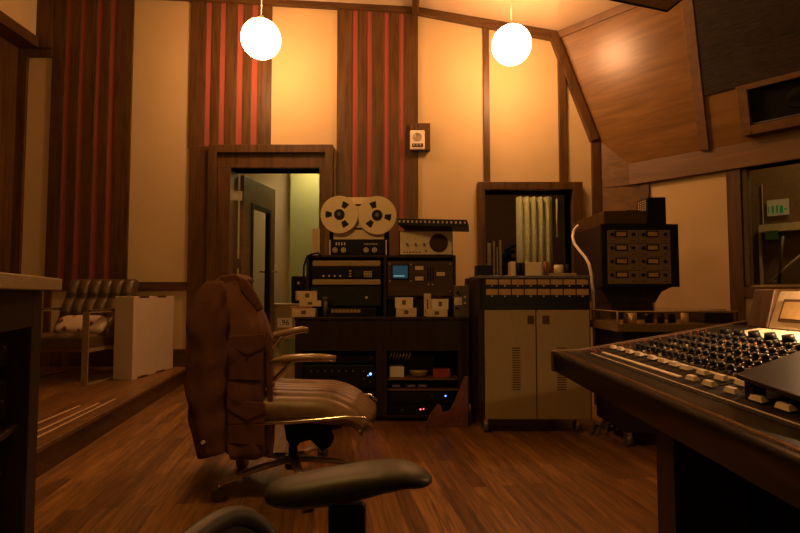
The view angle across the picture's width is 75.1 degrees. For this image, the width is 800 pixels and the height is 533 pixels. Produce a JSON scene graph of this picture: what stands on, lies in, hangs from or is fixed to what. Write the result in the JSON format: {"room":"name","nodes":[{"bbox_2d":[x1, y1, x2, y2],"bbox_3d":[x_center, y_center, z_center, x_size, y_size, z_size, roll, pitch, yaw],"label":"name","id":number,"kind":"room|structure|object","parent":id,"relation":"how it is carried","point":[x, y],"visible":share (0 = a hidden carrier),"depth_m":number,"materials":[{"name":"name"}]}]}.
{"room":"studio","nodes":[
{"label":"studio","id":0,"kind":"room"},
{"bbox_2d":[0,37,18,272],"bbox_3d":[-4.178,-0.759,2.192,0.150,3.600,6.700,0,-3,0],"label":"wall","id":1,"kind":"structure","parent":0,"point":[8,52],"depth_m":5.44,"materials":[{"name":"brown wood"}]},
{"bbox_2d":[0,0,53,48],"bbox_3d":[-4.173,-2.885,2.299,0.861,0.744,6.698,0,-3,0],"label":"wall","id":2,"kind":"structure","parent":0,"point":[25,24],"depth_m":5.48,"materials":[{"name":"beige fabric"}]},
{"bbox_2d":[237,174,290,356],"bbox_3d":[-2.392,-0.130,7.667,1.617,2.900,0.100,0,-3,0],"label":"wall","id":3,"kind":"structure","parent":0,"point":[281,183],"depth_m":7.63,"materials":[{"name":"white paint"}]},
{"bbox_2d":[289,174,318,353],"bbox_3d":[-1.600,-0.177,6.728,3.400,2.900,1.980,0,-3,0],"label":"wall","id":4,"kind":"structure","parent":0,"point":[304,190],"depth_m":7.49,"materials":[{"name":"paint"}]},
{"bbox_2d":[206,144,333,341],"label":"door","id":5,"kind":"structure","parent":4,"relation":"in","point":[256,260],"depth_m":5.50,"materials":[{"name":"brown wood"}]},
{"bbox_2d":[21,0,592,348],"bbox_3d":[-1.150,-0.983,5.667,7.500,4.400,0.220,0,-3,0],"label":"wall","id":6,"kind":"structure","parent":0,"point":[524,147],"depth_m":5.59,"materials":[{"name":"beige paint"}]},
{"bbox_2d":[10,49,51,366],"bbox_3d":[-3.889,-0.578,5.519,0.428,3.576,0.035,0,-3,0],"label":"trim","id":7,"kind":"structure","parent":6,"relation":"attached to","point":[24,55],"depth_m":5.53,"materials":[{"name":"brown wood"}]},
{"bbox_2d":[45,0,134,281],"bbox_3d":[-3.313,-1.413,5.566,0.862,3.157,0.026,0,-3,0],"label":"wall panel","id":8,"kind":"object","parent":6,"relation":"attached to","point":[88,194],"depth_m":5.55,"materials":[{"name":"brown wood"}]},
{"bbox_2d":[40,349,184,366],"bbox_3d":[-3.076,0.957,5.446,2.055,0.183,0.025,0,-3,0],"label":"baseboard","id":9,"kind":"structure","parent":6,"relation":"attached to","point":[102,358],"depth_m":5.43,"materials":[{"name":"brown wood"}]},
{"bbox_2d":[62,282,186,289],"bbox_3d":[-2.994,0.205,5.479,1.500,0.084,0.036,0,-3,0],"label":"trim","id":10,"kind":"structure","parent":6,"relation":"attached to","point":[142,285],"depth_m":5.46,"materials":[{"name":"brown wood"}]},
{"bbox_2d":[185,146,208,372],"bbox_3d":[-2.137,-0.037,5.489,0.202,2.493,0.040,0,-3,0],"label":"trim","id":11,"kind":"structure","parent":6,"relation":"attached to","point":[198,158],"depth_m":5.49,"materials":[{"name":"brown wood"}]},
{"bbox_2d":[188,1,272,147],"bbox_3d":[-1.822,-2.090,5.601,0.877,1.641,0.026,0,-3,0],"label":"wall panel","id":12,"kind":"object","parent":6,"relation":"attached to","point":[230,90],"depth_m":5.59,"materials":[{"name":"brown wood"}]},
{"bbox_2d":[168,0,411,13],"bbox_3d":[-2.369,-2.908,5.630,5.063,0.348,0.050,0,-3,0],"label":"trim","id":13,"kind":"structure","parent":6,"relation":"attached to","point":[275,3],"depth_m":5.60,"materials":[{"name":"brown wood"}]},
{"bbox_2d":[336,9,417,254],"bbox_3d":[-0.242,-0.808,5.535,0.872,4.037,0.026,0,-3,0],"label":"wall panel","id":14,"kind":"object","parent":6,"relation":"attached to","point":[377,51],"depth_m":5.57,"materials":[{"name":"brown wood"}]},
{"bbox_2d":[412,0,418,13],"bbox_3d":[0.163,-2.935,2.277,0.070,0.110,6.650,0,-3,0],"label":"trim","id":15,"kind":"structure","parent":6,"relation":"attached to","point":[415,3],"depth_m":5.44,"materials":[{"name":"brown wood"}]},
{"bbox_2d":[410,123,429,150],"bbox_3d":[0.213,-1.375,5.523,0.216,0.294,0.108,0,-3,0],"label":"intercom","id":16,"kind":"object","parent":6,"relation":"attached to","point":[419,132],"visible":1,"depth_m":5.48,"materials":[{"name":"brown wood"}]},
{"bbox_2d":[413,133,421,140],"bbox_3d":[0.182,-1.364,5.475,0.090,0.090,0.004,0,-3,0],"label":"speaker grille","id":17,"kind":"object","parent":16,"relation":"attached to","point":[416,136],"depth_m":5.47,"materials":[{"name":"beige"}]},
{"bbox_2d":[415,7,555,40],"bbox_3d":[0.921,-2.613,5.613,1.517,0.371,0.055,0,-3,0],"label":"trim","id":18,"kind":"structure","parent":6,"relation":"attached to","point":[495,25],"depth_m":5.59,"materials":[{"name":"brown wood"}]},
{"bbox_2d":[483,27,489,181],"bbox_3d":[0.927,-1.764,5.577,0.064,1.766,0.040,0,-3,0],"label":"trim","id":19,"kind":"structure","parent":6,"relation":"attached to","point":[486,84],"depth_m":5.56,"materials":[{"name":"brown wood"}]},
{"bbox_2d":[477,182,582,275],"bbox_3d":[1.369,-0.318,5.588,1.100,1.132,0.310,0,-3,0],"label":"window","id":20,"kind":"structure","parent":6,"relation":"in","point":[523,226],"depth_m":5.62,"materials":[{"name":"brown wood"}]},
{"bbox_2d":[557,46,567,181],"bbox_3d":[1.738,-1.626,5.570,0.080,1.490,0.040,0,-3,0],"label":"trim","id":21,"kind":"structure","parent":6,"relation":"attached to","point":[562,114],"depth_m":5.55,"materials":[{"name":"brown wood"}]},
{"bbox_2d":[549,30,598,141],"bbox_3d":[1.856,-1.931,5.573,0.510,1.203,0.065,0,-3,0],"label":"trim","id":22,"kind":"structure","parent":6,"relation":"attached to","point":[556,43],"depth_m":5.54,"materials":[{"name":"brown wood"}]},
{"bbox_2d":[591,136,601,215],"bbox_3d":[2.088,-0.090,5.492,0.091,2.599,0.040,0,-3,0],"label":"trim","id":23,"kind":"structure","parent":6,"relation":"attached to","point":[595,145],"depth_m":5.52,"materials":[{"name":"brown wood"}]},
{"bbox_2d":[600,142,639,211],"bbox_3d":[2.313,-0.078,5.424,0.417,2.569,0.079,-2,-3,29],"label":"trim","id":24,"kind":"structure","parent":6,"relation":"attached to","point":[617,194],"depth_m":5.46,"materials":[{"name":"brown wood"}]},
{"bbox_2d":[34,357,657,532],"bbox_3d":[-0.100,1.192,3.944,11.800,0.120,10.400,0,-3,0],"label":"floor","id":25,"kind":"structure","parent":0,"point":[145,474],"depth_m":2.62,"materials":[{"name":"brown wood"}]},
{"bbox_2d":[0,290,41,532],"bbox_3d":[-1.371,0.520,1.167,0.600,0.940,1.500,1,-3,-22],"label":"base cabinet","id":26,"kind":"object","parent":25,"relation":"on","point":[20,310],"visible":1,"depth_m":1.84,"materials":[{"name":"brown wood"}]},
{"bbox_2d":[0,272,61,289],"bbox_3d":[-1.397,0.017,0.962,0.950,0.045,1.900,1,-3,-22],"label":"countertop","id":27,"kind":"structure","parent":26,"relation":"on","point":[8,281],"depth_m":1.59,"materials":[{"name":"beige laminate"}]},
{"bbox_2d":[36,367,185,477],"bbox_3d":[-2.686,0.962,2.187,2.834,0.160,6.537,0,-3,0],"label":"platform","id":28,"kind":"object","parent":25,"relation":"on","point":[59,392],"visible":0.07,"depth_m":3.77,"materials":[{"name":"brown wood"}]},
{"bbox_2d":[38,405,80,423],"bbox_3d":[-2.151,0.931,3.160,0.016,0.002,0.810,0,-3,-6],"label":"strip","id":29,"kind":"object","parent":28,"relation":"on","point":[78,405],"visible":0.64,"depth_m":3.29,"materials":[{"name":"gold metal"}]},
{"bbox_2d":[37,403,98,431],"bbox_3d":[-2.036,0.925,3.035,0.016,0.002,1.227,0,-3,-7],"label":"strip","id":30,"kind":"object","parent":28,"relation":"on","point":[96,403],"visible":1,"depth_m":3.19,"materials":[{"name":"gold metal"}]},
{"bbox_2d":[37,399,114,437],"bbox_3d":[-1.962,0.921,2.967,0.016,0.002,1.644,0,-3,-8],"label":"strip","id":31,"kind":"object","parent":28,"relation":"on","point":[112,399],"visible":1,"depth_m":3.13,"materials":[{"name":"gold metal"}]},
{"bbox_2d":[39,279,139,385],"bbox_3d":[-2.963,0.560,4.785,0.776,0.908,0.854,0,-3,3],"label":"lounge chair","id":32,"kind":"object","parent":28,"relation":"on","point":[85,297],"visible":0.7,"depth_m":4.97,"materials":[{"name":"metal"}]},
{"bbox_2d":[55,315,107,333],"bbox_3d":[-2.840,0.522,4.639,0.438,0.174,0.168,0,-3,4],"label":"cushion","id":33,"kind":"object","parent":32,"relation":"on","point":[70,323],"visible":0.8,"depth_m":4.59,"materials":[{"name":"white fabric"}]},
{"bbox_2d":[113,296,173,379],"bbox_3d":[-2.441,0.654,4.998,0.201,0.742,0.779,0,-3,3],"label":"flat box","id":34,"kind":"object","parent":28,"relation":"on","point":[144,325],"visible":1,"depth_m":4.76,"materials":[{"name":"white cardboard"}]},
{"bbox_2d":[273,303,298,364],"bbox_3d":[-1.223,0.887,6.911,0.945,0.793,0.425,0,-3,0],"label":"box","id":35,"kind":"object","parent":25,"relation":"on","point":[283,319],"depth_m":6.73,"materials":[{"name":"beige cardboard"}]},
{"bbox_2d":[274,303,298,304],"bbox_3d":[-1.223,0.500,6.931,0.945,0.018,0.425,0,-3,0],"label":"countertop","id":36,"kind":"structure","parent":35,"relation":"on","point":[274,303],"depth_m":6.76,"materials":[{"name":"beige wood"}]},
{"bbox_2d":[291,276,305,302],"bbox_3d":[-1.300,0.311,6.958,0.277,0.362,0.210,0,-3,0],"label":"speaker","id":37,"kind":"object","parent":35,"relation":"on","point":[296,281],"visible":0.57,"depth_m":6.87},
{"bbox_2d":[211,326,377,511],"bbox_3d":[-0.523,0.576,2.599,0.808,0.975,0.768,0,-3,0],"label":"office chair","id":38,"kind":"object","parent":25,"relation":"on","point":[308,409],"visible":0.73,"depth_m":2.42,"materials":[{"name":"beige leather"}]},
{"bbox_2d":[184,274,274,459],"bbox_3d":[-0.837,0.497,2.622,0.415,0.910,0.737,1,-3,-17],"label":"jacket","id":39,"kind":"object","parent":38,"relation":"hanging from","point":[229,367],"visible":0.94,"depth_m":2.31,"materials":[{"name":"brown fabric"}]},
{"bbox_2d":[181,459,431,532],"bbox_3d":[0.026,0.624,0.546,0.619,0.669,0.669,0,-3,0],"label":"chair","id":40,"kind":"object","parent":25,"relation":"on","point":[342,488],"visible":1,"depth_m":0.80,"materials":[{"name":"black leather"}]},
{"bbox_2d":[294,314,469,421],"bbox_3d":[-0.131,0.758,4.021,1.273,0.756,0.532,0,-3,0],"label":"desk","id":41,"kind":"object","parent":25,"relation":"on","point":[431,342],"visible":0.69,"depth_m":3.78,"materials":[{"name":"brown wood"}]},
{"bbox_2d":[292,308,317,316],"bbox_3d":[-0.708,0.342,3.887,0.173,0.061,0.141,0,-3,0],"label":"carton","id":42,"kind":"object","parent":41,"relation":"on","point":[296,312],"visible":0.99,"depth_m":3.82,"materials":[{"name":"brown cardboard"}]},
{"bbox_2d":[290,306,314,307],"bbox_3d":[-0.730,0.305,3.889,0.162,0.014,0.120,0,-3,0],"label":"folder","id":43,"kind":"object","parent":42,"relation":"on","point":[290,306],"visible":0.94,"depth_m":3.83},
{"bbox_2d":[299,300,320,306],"bbox_3d":[-0.669,0.276,3.890,0.159,0.044,0.121,0,-3,-7],"label":"carton","id":44,"kind":"object","parent":43,"relation":"on","point":[303,303],"visible":0.89,"depth_m":3.83,"materials":[{"name":"brown cardboard"}]},
{"bbox_2d":[296,291,316,300],"bbox_3d":[-0.702,0.219,3.898,0.148,0.070,0.111,1,-3,-17],"label":"carton","id":45,"kind":"object","parent":44,"relation":"on","point":[300,295],"visible":0.9,"depth_m":3.85,"materials":[{"name":"brown cardboard"}]},
{"bbox_2d":[322,297,328,316],"bbox_3d":[-0.554,0.299,3.870,0.048,0.145,0.048,0,-3,0],"label":"metal canister","id":46,"kind":"object","parent":41,"relation":"on","point":[325,299],"visible":1,"depth_m":3.85,"materials":[{"name":"metal"}]},
{"bbox_2d":[303,362,375,387],"bbox_3d":[-0.444,0.814,3.997,0.527,0.167,0.414,0,-3,0],"label":"amplifier","id":47,"kind":"object","parent":41,"relation":"in","point":[359,375],"visible":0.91,"depth_m":3.81,"materials":[{"name":"black plastic"}]},
{"bbox_2d":[303,351,375,362],"bbox_3d":[-0.444,0.691,4.003,0.527,0.051,0.414,0,-3,0],"label":"amplifier","id":48,"kind":"object","parent":41,"relation":"in","point":[341,356],"visible":0.57,"depth_m":3.81,"materials":[{"name":"grey metal"}]},
{"bbox_2d":[328,308,375,316],"bbox_3d":[-0.353,0.339,3.855,0.353,0.064,0.086,0,-3,0],"label":"box","id":49,"kind":"object","parent":41,"relation":"on","point":[332,312],"visible":1,"depth_m":3.82,"materials":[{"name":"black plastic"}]},
{"bbox_2d":[358,387,375,401],"bbox_3d":[-0.444,0.963,3.989,0.527,0.087,0.414,0,-3,0],"label":"amplifier","id":50,"kind":"object","parent":41,"relation":"in","point":[372,391],"visible":0.06,"depth_m":3.82,"materials":[{"name":"grey metal"}]},
{"bbox_2d":[306,255,455,315],"bbox_3d":[-0.143,0.153,4.098,1.129,0.460,0.360,0,-3,0],"label":"hutch","id":51,"kind":"object","parent":41,"relation":"on","point":[381,261],"visible":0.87,"depth_m":3.93,"materials":[{"name":"brown wood"}]},
{"bbox_2d":[302,252,320,290],"bbox_3d":[-0.691,0.117,3.951,0.196,0.447,0.081,-2,-4,35],"label":"power cable","id":52,"kind":"object","parent":51,"relation":"hanging from","point":[318,253],"visible":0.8,"depth_m":3.98,"materials":[{"name":"black plastic"}]},
{"bbox_2d":[312,229,320,254],"bbox_3d":[-0.652,-0.187,4.060,0.062,0.215,0.050,0,-3,0],"label":"carton","id":53,"kind":"object","parent":51,"relation":"on","point":[316,233],"visible":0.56,"depth_m":4.04,"materials":[{"name":"beige cardboard"}]},
{"bbox_2d":[311,267,381,279],"bbox_3d":[-0.409,0.055,4.079,0.532,0.088,0.308,0,-3,0],"label":"digital delay","id":54,"kind":"object","parent":51,"relation":"in","point":[316,272],"visible":0.98,"depth_m":3.93,"materials":[{"name":"black plastic"}]},
{"bbox_2d":[311,287,381,305],"bbox_3d":[-0.409,0.231,4.058,0.532,0.147,0.292,0,-3,0],"label":"amplifier","id":55,"kind":"object","parent":51,"relation":"in","point":[338,296],"visible":0.84,"depth_m":3.92,"materials":[{"name":"metal"}]},
{"bbox_2d":[321,196,395,254],"bbox_3d":[-0.314,-0.305,4.048,0.573,0.449,0.285,0,-3,0],"label":"recorder","id":56,"kind":"object","parent":51,"relation":"on","point":[356,225],"visible":0.99,"depth_m":3.94,"materials":[{"name":"metal"}]},
{"bbox_2d":[388,261,452,295],"bbox_3d":[0.157,0.095,4.023,0.502,0.265,0.214,0,-3,0],"label":"panel","id":57,"kind":"object","parent":51,"relation":"attached to","point":[405,278],"visible":0.98,"depth_m":3.93,"materials":[{"name":"brown metal"}]},
{"bbox_2d":[399,231,452,254],"bbox_3d":[0.197,-0.174,4.080,0.410,0.191,0.288,0,-3,0],"label":"amplifier","id":58,"kind":"object","parent":51,"relation":"on","point":[410,242],"visible":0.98,"depth_m":3.96,"materials":[{"name":"metal"}]},
{"bbox_2d":[398,218,468,231],"bbox_3d":[0.261,-0.315,3.977,0.553,0.078,0.352,-1,-3,16],"label":"rack","id":59,"kind":"object","parent":58,"relation":"on","point":[406,224],"visible":1,"depth_m":3.85,"materials":[{"name":"metal"}]},
{"bbox_2d":[429,234,447,251],"bbox_3d":[0.294,-0.179,3.953,0.142,0.142,0.006,0,-3,0],"label":"speaker grille","id":60,"kind":"object","parent":58,"relation":"attached to","point":[437,242],"depth_m":3.95,"materials":[{"name":"brown fabric"}]},
{"bbox_2d":[389,365,403,376],"bbox_3d":[-0.024,0.785,3.915,0.108,0.076,0.120,0,-3,0],"label":"box","id":61,"kind":"object","parent":41,"relation":"on","point":[394,370],"visible":1,"depth_m":3.86,"materials":[{"name":"beige cardboard"}]},
{"bbox_2d":[389,351,410,358],"bbox_3d":[0.000,0.656,3.921,0.163,0.076,0.105,0,-3,0],"label":"cable bundle","id":62,"kind":"object","parent":41,"relation":"hanging from","point":[390,351],"visible":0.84,"depth_m":3.89,"materials":[{"name":"black plastic"}]},
{"bbox_2d":[396,308,416,316],"bbox_3d":[0.046,0.340,3.877,0.151,0.064,0.121,0,-3,0],"label":"carton","id":63,"kind":"object","parent":41,"relation":"on","point":[400,312],"visible":0.88,"depth_m":3.82,"materials":[{"name":"brown cardboard"}]},
{"bbox_2d":[395,297,412,307],"bbox_3d":[0.029,0.270,3.886,0.133,0.077,0.111,0,-3,0],"label":"carton","id":64,"kind":"object","parent":63,"relation":"on","point":[400,302],"visible":1,"depth_m":3.83,"materials":[{"name":"brown cardboard"}]},
{"bbox_2d":[409,369,427,376],"bbox_3d":[0.139,0.800,3.904,0.146,0.045,0.146,0,-3,0],"label":"bowl","id":65,"kind":"object","parent":41,"relation":"on","point":[414,372],"visible":1,"depth_m":3.86,"materials":[{"name":"brown wood"}]},
{"bbox_2d":[414,296,423,315],"bbox_3d":[0.145,0.292,3.950,0.072,0.167,0.060,0,-3,0],"label":"gadget","id":66,"kind":"object","parent":41,"relation":"on","point":[418,303],"visible":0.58,"depth_m":3.92,"materials":[{"name":"plastic"}]},
{"bbox_2d":[389,399,453,414],"bbox_3d":[0.162,1.053,3.985,0.487,0.074,0.414,0,-3,0],"label":"rack unit","id":67,"kind":"object","parent":41,"relation":"in","point":[394,408],"visible":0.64,"depth_m":3.79,"materials":[{"name":"grey metal"}]},
{"bbox_2d":[390,391,452,402],"bbox_3d":[0.155,0.968,3.989,0.457,0.083,0.414,0,-3,0],"label":"rack unit","id":68,"kind":"object","parent":41,"relation":"in","point":[395,396],"visible":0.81,"depth_m":3.80,"materials":[{"name":"black plastic"}]},
{"bbox_2d":[387,380,457,390],"bbox_3d":[0.164,0.912,4.024,0.518,0.008,0.470,0,-3,0],"label":"shelf","id":69,"kind":"object","parent":41,"relation":"attached to","point":[432,385],"depth_m":3.95,"materials":[{"name":"brown wood"}]},
{"bbox_2d":[387,369,457,379],"bbox_3d":[0.164,0.835,4.028,0.518,0.012,0.470,0,-3,0],"label":"shelf","id":70,"kind":"object","parent":41,"relation":"attached to","point":[453,375],"depth_m":3.84,"materials":[{"name":"brown wood"}]},
{"bbox_2d":[424,294,430,315],"bbox_3d":[0.207,0.290,3.940,0.053,0.171,0.061,0,-3,0],"label":"carton","id":71,"kind":"object","parent":41,"relation":"on","point":[427,297],"visible":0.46,"depth_m":3.91,"materials":[{"name":"brown cardboard"}]},
{"bbox_2d":[425,309,447,316],"bbox_3d":[0.270,0.346,3.877,0.158,0.053,0.121,0,-3,0],"label":"carton","id":72,"kind":"object","parent":41,"relation":"on","point":[428,312],"visible":0.97,"depth_m":3.82,"materials":[{"name":"brown cardboard"}]},
{"bbox_2d":[431,299,448,308],"bbox_3d":[0.297,0.281,3.885,0.122,0.077,0.111,0,-3,0],"label":"carton","id":73,"kind":"object","parent":72,"relation":"on","point":[435,303],"visible":0.96,"depth_m":3.83,"materials":[{"name":"brown cardboard"}]},
{"bbox_2d":[432,367,449,376],"bbox_3d":[0.310,0.795,3.915,0.127,0.056,0.120,0,-3,0],"label":"box","id":74,"kind":"object","parent":41,"relation":"on","point":[436,371],"visible":1,"depth_m":3.86,"materials":[{"name":"red cardboard"}]},
{"bbox_2d":[452,286,468,316],"bbox_3d":[0.452,0.258,3.898,0.110,0.230,0.188,0,-3,0],"label":"module","id":75,"kind":"object","parent":41,"relation":"on","point":[460,301],"visible":0.98,"depth_m":3.82,"materials":[{"name":"grey metal"}]},
{"bbox_2d":[424,376,467,426],"bbox_3d":[0.323,0.942,3.632,0.310,0.349,0.030,0,-3,0],"label":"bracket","id":76,"kind":"object","parent":25,"relation":"on","point":[457,416],"visible":1,"depth_m":3.61,"materials":[{"name":"brown wood"}]},
{"bbox_2d":[465,276,591,431],"bbox_3d":[0.901,0.602,3.821,0.752,1.047,0.746,0,-3,0],"label":"equipment cabinet","id":77,"kind":"object","parent":25,"relation":"on","point":[516,322],"visible":0.98,"depth_m":3.46,"materials":[{"name":"grey metal"}]},
{"bbox_2d":[474,265,492,275],"bbox_3d":[0.619,0.036,3.858,0.112,0.087,0.150,0,-3,0],"label":"meter box","id":78,"kind":"object","parent":77,"relation":"on","point":[479,270],"visible":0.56,"depth_m":3.78,"materials":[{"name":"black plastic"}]},
{"bbox_2d":[512,348,520,389],"bbox_3d":[0.772,0.679,3.450,0.053,0.281,0.004,0,-3,0],"label":"vent","id":79,"kind":"object","parent":77,"relation":"attached to","point":[516,352],"depth_m":3.45,"materials":[{"name":"brown metal"}]},
{"bbox_2d":[508,262,552,275],"bbox_3d":[0.938,0.020,3.729,0.307,0.106,0.090,0,-3,0],"label":"block","id":80,"kind":"object","parent":77,"relation":"on","point":[526,268],"visible":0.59,"depth_m":3.69,"materials":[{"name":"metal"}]},
{"bbox_2d":[557,348,566,389],"bbox_3d":[1.073,0.679,3.450,0.060,0.281,0.004,0,-3,0],"label":"vent","id":81,"kind":"object","parent":77,"relation":"attached to","point":[561,380],"depth_m":3.45,"materials":[{"name":"brown metal"}]},
{"bbox_2d":[549,262,576,275],"bbox_3d":[1.135,0.019,3.675,0.165,0.102,0.182,0,-3,0],"label":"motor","id":82,"kind":"object","parent":77,"relation":"on","point":[558,267],"visible":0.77,"depth_m":3.70,"materials":[{"name":"metal"}]},
{"bbox_2d":[589,423,622,434],"bbox_3d":[1.501,1.094,3.579,0.615,0.033,0.260,2,-3,-30],"label":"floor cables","id":83,"kind":"object","parent":25,"relation":"on","point":[599,425],"visible":0.33,"depth_m":3.47,"materials":[{"name":"black rubber"}]},
{"bbox_2d":[574,224,679,405],"bbox_3d":[1.807,0.419,4.187,0.580,1.450,0.634,0,-3,0],"label":"rack","id":84,"kind":"object","parent":25,"relation":"on","point":[632,264],"visible":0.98,"depth_m":3.92,"materials":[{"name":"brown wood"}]},
{"bbox_2d":[571,224,594,329],"bbox_3d":[1.409,0.051,4.056,0.092,0.842,0.629,-1,-3,10],"label":"cable","id":85,"kind":"object","parent":84,"relation":"hanging from","point":[577,225],"visible":0.93,"depth_m":3.78,"materials":[{"name":"white plastic"}]},
{"bbox_2d":[572,211,646,232],"bbox_3d":[1.697,-0.352,4.279,0.322,0.099,0.730,0,-3,0],"label":"box","id":86,"kind":"object","parent":84,"relation":"on","point":[605,217],"visible":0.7,"depth_m":3.92,"materials":[{"name":"brown wood"}]},
{"bbox_2d":[637,197,665,223],"bbox_3d":[1.948,-0.419,4.037,0.146,0.209,0.180,0,-3,0],"label":"speaker","id":87,"kind":"object","parent":84,"relation":"on","point":[655,207],"visible":0.77,"depth_m":3.95},
{"bbox_2d":[590,308,737,445],"bbox_3d":[1.671,0.689,3.347,0.751,0.824,0.525,0,-3,0],"label":"equipment cart","id":88,"kind":"object","parent":25,"relation":"on","point":[611,325],"visible":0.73,"depth_m":3.13,"materials":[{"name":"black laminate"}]},
{"bbox_2d":[551,289,799,532],"bbox_3d":[0.957,0.480,0.412,0.920,0.943,2.900,0,-3,2],"label":"mixing console","id":89,"kind":"object","parent":25,"relation":"on","point":[727,462],"visible":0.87,"depth_m":1.08,"materials":[{"name":"black plastic"}]},
{"bbox_2d":[736,351,799,401],"bbox_3d":[0.881,0.200,0.886,0.482,0.113,0.784,0,-3,0],"label":"tray","id":90,"kind":"object","parent":89,"relation":"on","point":[781,376],"visible":0.88,"depth_m":0.96,"materials":[{"name":"black plastic"}]},
{"bbox_2d":[301,0,623,30],"bbox_3d":[0.198,-3.012,2.306,10.196,0.621,6.700,0,-3,0],"label":"ceiling","id":91,"kind":"structure","parent":0,"point":[557,15],"depth_m":5.38,"materials":[{"name":"paint"}]},
{"bbox_2d":[241,0,280,59],"bbox_3d":[-1.292,-2.428,4.850,0.362,0.988,0.362,0,-3,0],"label":"pendant lamp","id":92,"kind":"object","parent":91,"relation":"hanging from","point":[260,38],"visible":1,"depth_m":4.71,"materials":[{"name":"beige glass"}]},
{"bbox_2d":[492,7,531,65],"bbox_3d":[1.036,-2.283,4.843,0.362,0.813,0.362,0,-3,0],"label":"pendant lamp","id":93,"kind":"object","parent":91,"relation":"hanging from","point":[511,44],"visible":1,"depth_m":4.71,"materials":[{"name":"beige glass"}]},
{"bbox_2d":[610,0,681,11],"bbox_3d":[1.653,-2.284,3.422,0.665,0.919,0.436,1,-3,-18],"label":"cloud","id":94,"kind":"object","parent":91,"relation":"hanging from","point":[660,5],"visible":1,"depth_m":3.60,"materials":[{"name":"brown wood"}]},
{"bbox_2d":[560,2,799,163],"bbox_3d":[3.857,-1.906,3.532,0.462,1.494,5.990,3,-4,-42],"label":"wall","id":95,"kind":"structure","parent":0,"point":[630,68],"depth_m":5.10,"materials":[{"name":"brown wood"}]},
{"bbox_2d":[557,4,637,37],"bbox_3d":[3.490,-2.594,3.622,0.047,0.077,5.416,3,-4,-42],"label":"trim","id":96,"kind":"structure","parent":95,"relation":"attached to","point":[622,8],"depth_m":5.27,"materials":[{"name":"brown wood"}]},
{"bbox_2d":[681,0,709,149],"bbox_3d":[2.696,-1.827,4.750,0.438,1.494,0.098,3,-4,-42],"label":"trim","id":97,"kind":"structure","parent":95,"relation":"attached to","point":[687,6],"depth_m":4.75,"materials":[{"name":"brown wood"}]},
{"bbox_2d":[693,0,799,95],"bbox_3d":[3.747,-2.132,3.508,0.299,1.014,3.195,3,-4,-42],"label":"acoustic panel","id":98,"kind":"object","parent":95,"relation":"attached to","point":[740,42],"visible":1,"depth_m":4.44,"materials":[{"name":"brown fabric"}]},
{"bbox_2d":[736,71,799,135],"bbox_3d":[3.431,-1.381,4.057,1.053,0.436,1.137,0,-3,0],"label":"speaker","id":99,"kind":"object","parent":95,"relation":"attached to","point":[770,104],"visible":1,"depth_m":4.40},
{"bbox_2d":[650,171,752,319],"bbox_3d":[4.099,-0.018,3.627,0.150,2.266,5.950,3,-4,-42],"label":"wall","id":100,"kind":"structure","parent":0,"point":[697,204],"depth_m":4.93,"materials":[{"name":"beige paint"}]},
{"bbox_2d":[640,183,726,309],"bbox_3d":[2.718,0.162,5.018,0.030,2.047,0.741,3,-4,-42],"label":"trim","id":101,"kind":"structure","parent":100,"relation":"attached to","point":[645,187],"depth_m":5.29,"materials":[{"name":"brown wood"}]},
{"bbox_2d":[629,133,799,184],"bbox_3d":[4.251,-1.057,3.460,0.200,0.229,5.420,3,-4,-42],"label":"trim","id":102,"kind":"structure","parent":100,"relation":"attached to","point":[784,148],"depth_m":4.77,"materials":[{"name":"brown wood"}]},
{"bbox_2d":[726,159,799,320],"bbox_3d":[3.756,0.108,3.975,0.185,2.049,2.120,3,-4,-42],"label":"window","id":103,"kind":"structure","parent":100,"relation":"in","point":[769,217],"depth_m":4.60,"materials":[{"name":"brown wood"}]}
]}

